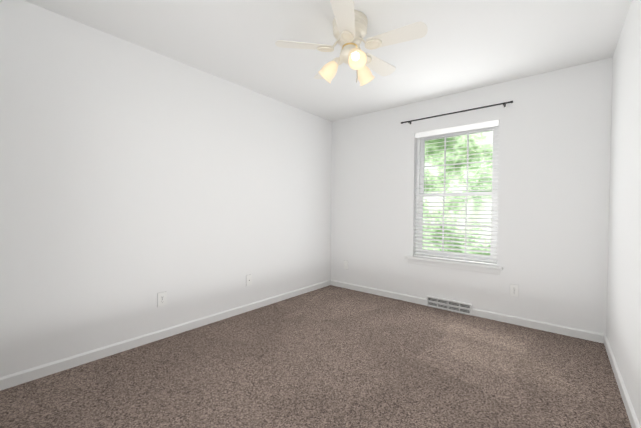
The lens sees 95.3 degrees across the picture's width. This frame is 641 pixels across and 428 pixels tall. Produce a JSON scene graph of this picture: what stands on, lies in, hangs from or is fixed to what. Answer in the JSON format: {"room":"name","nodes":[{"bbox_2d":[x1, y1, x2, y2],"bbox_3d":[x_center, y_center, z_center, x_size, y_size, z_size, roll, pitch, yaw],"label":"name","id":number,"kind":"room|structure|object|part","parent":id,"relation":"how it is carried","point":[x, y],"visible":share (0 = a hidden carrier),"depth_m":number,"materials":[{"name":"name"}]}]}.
{"room":"empty bedroom","nodes":[
{"label":"empty bedroom","id":0,"kind":"room"},
{"bbox_2d":[0,0,331,376],"bbox_3d":[-1.583,-0.141,2.369,0.150,2.440,5.619,1,1,39],"label":"wall","id":1,"kind":"structure","parent":0,"point":[135,179],"depth_m":2.34,"materials":[{"name":"white paint"}]},
{"bbox_2d":[157,291,166,306],"bbox_3d":[-1.369,0.737,2.528,0.008,0.121,0.075,1,1,39],"label":"electrical outlet","id":2,"kind":"object","parent":1,"relation":"attached to","point":[161,298],"visible":1,"depth_m":2.52,"materials":[{"name":"white plastic"}]},
{"bbox_2d":[0,280,331,390],"bbox_3d":[-1.118,1.038,2.838,0.013,0.077,4.019,1,1,39],"label":"baseboard","id":3,"kind":"structure","parent":1,"relation":"attached to","point":[22,377],"depth_m":2.35,"materials":[{"name":"white wood"}]},
{"bbox_2d":[246,274,251,285],"bbox_3d":[-0.789,0.733,3.233,0.011,0.121,0.075,1,1,39],"label":"electrical outlet","id":4,"kind":"object","parent":1,"relation":"attached to","point":[248,280],"visible":1,"depth_m":3.23,"materials":[{"name":"white plastic"}]},
{"bbox_2d":[0,285,631,427],"bbox_3d":[-0.386,1.155,1.398,3.275,0.100,5.619,1,1,39],"label":"floor","id":5,"kind":"structure","parent":0,"point":[330,356],"depth_m":1.96,"materials":[{"name":"carpet"}]},
{"bbox_2d":[24,0,631,121],"bbox_3d":[-0.364,-1.385,1.359,3.275,0.100,5.619,1,1,39],"label":"ceiling","id":6,"kind":"structure","parent":0,"point":[463,45],"depth_m":2.25,"materials":[{"name":"white paint"}]},
{"bbox_2d":[275,0,427,85],"bbox_3d":[0.233,-1.130,2.047,0.980,0.420,0.973,1,1,39],"label":"fan","id":7,"kind":"object","parent":6,"relation":"hanging from","point":[350,23],"visible":1,"depth_m":1.95,"materials":[{"name":"painted wood"},{"name":"painted metal"},{"name":"frosted glass"}]},
{"bbox_3d":[0.209,-1.013,2.070,0.414,0.146,0.402,1,1,39],"label":"lamp shade","id":8,"kind":"part","parent":7,"relation":"part of","materials":[{"name":"white glass"}]},
{"bbox_3d":[0.205,-1.162,2.038,0.104,0.012,0.104,1,1,39],"label":"trim","id":9,"kind":"part","parent":7,"relation":"part of","materials":[{"name":"gold metal"}]},
{"bbox_2d":[331,57,612,334],"bbox_3d":[1.359,-0.132,3.493,2.975,2.440,0.150,1,1,39],"label":"wall","id":10,"kind":"structure","parent":0,"point":[553,185],"depth_m":2.92,"materials":[{"name":"white paint"}]},
{"bbox_2d":[332,280,426,305],"bbox_3d":[0.717,1.037,3.923,1.418,0.077,0.013,1,1,39],"label":"baseboard","id":11,"kind":"structure","parent":10,"relation":"attached to","point":[408,298],"depth_m":3.84,"materials":[{"name":"white wood"}]},
{"bbox_2d":[427,296,471,314],"bbox_3d":[1.447,1.032,3.315,0.476,0.117,0.028,1,1,39],"label":"air vent","id":12,"kind":"object","parent":10,"relation":"in","point":[451,305],"visible":0.98,"depth_m":3.30,"materials":[{"name":"white metal"}]},
{"bbox_2d":[405,256,502,269],"bbox_3d":[1.478,0.543,3.329,1.034,0.028,0.130,1,1,39],"label":"window sill","id":13,"kind":"structure","parent":10,"relation":"attached to","point":[489,266],"depth_m":3.25,"materials":[{"name":"white wood"}]},
{"bbox_2d":[408,259,499,274],"bbox_3d":[1.462,0.587,3.309,0.982,0.059,0.014,1,1,39],"label":"apron","id":14,"kind":"object","parent":10,"relation":"attached to","point":[461,267],"visible":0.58,"depth_m":3.26,"materials":[{"name":"white wood"}]},
{"bbox_2d":[401,101,512,123],"bbox_3d":[1.459,-1.109,3.257,1.157,0.029,0.075,1,1,39],"label":"curtain rod","id":15,"kind":"object","parent":10,"relation":"attached to","point":[504,105],"visible":1,"depth_m":3.16,"materials":[{"name":"black metal"}]},
{"bbox_2d":[416,126,498,262],"bbox_3d":[1.559,-0.226,3.383,0.892,1.515,0.065,1,1,39],"label":"window","id":16,"kind":"structure","parent":10,"relation":"in","point":[494,153],"depth_m":3.34,"materials":[{"name":"white plastic"}]},
{"bbox_2d":[414,119,499,264],"bbox_3d":[1.508,-0.228,3.320,0.884,1.508,0.077,1,1,39],"label":"window blinds","id":17,"kind":"object","parent":16,"relation":"attached to","point":[468,127],"visible":0.83,"depth_m":3.29,"materials":[{"name":"white plastic"}]},
{"bbox_2d":[510,284,518,296],"bbox_3d":[1.937,0.765,2.923,0.075,0.121,0.008,1,1,39],"label":"electrical outlet","id":18,"kind":"object","parent":10,"relation":"attached to","point":[514,289],"visible":1,"depth_m":2.92,"materials":[{"name":"white plastic"}]},
{"bbox_2d":[471,308,599,342],"bbox_3d":[2.028,1.065,2.849,1.012,0.077,0.013,1,1,39],"label":"baseboard","id":19,"kind":"structure","parent":10,"relation":"attached to","point":[577,333],"depth_m":2.79,"materials":[{"name":"white wood"}]},
{"bbox_2d":[606,0,640,426],"bbox_3d":[1.246,-0.093,0.891,0.150,2.440,4.319,1,1,39],"label":"wall","id":20,"kind":"structure","parent":0,"point":[623,324],"depth_m":1.83,"materials":[{"name":"white paint"}]},
{"bbox_2d":[600,334,640,427],"bbox_3d":[1.172,1.087,0.961,0.013,0.077,4.019,1,1,39],"label":"baseboard","id":21,"kind":"structure","parent":20,"relation":"attached to","point":[630,411],"depth_m":1.82,"materials":[{"name":"white wood"}]},
{"label":"outside","id":22,"kind":"structure","parent":0,"visible":0},
{"bbox_2d":[423,131,492,254],"bbox_3d":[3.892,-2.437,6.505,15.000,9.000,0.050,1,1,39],"label":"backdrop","id":23,"kind":"structure","parent":22,"point":[456,150],"depth_m":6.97,"materials":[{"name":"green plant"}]}
]}

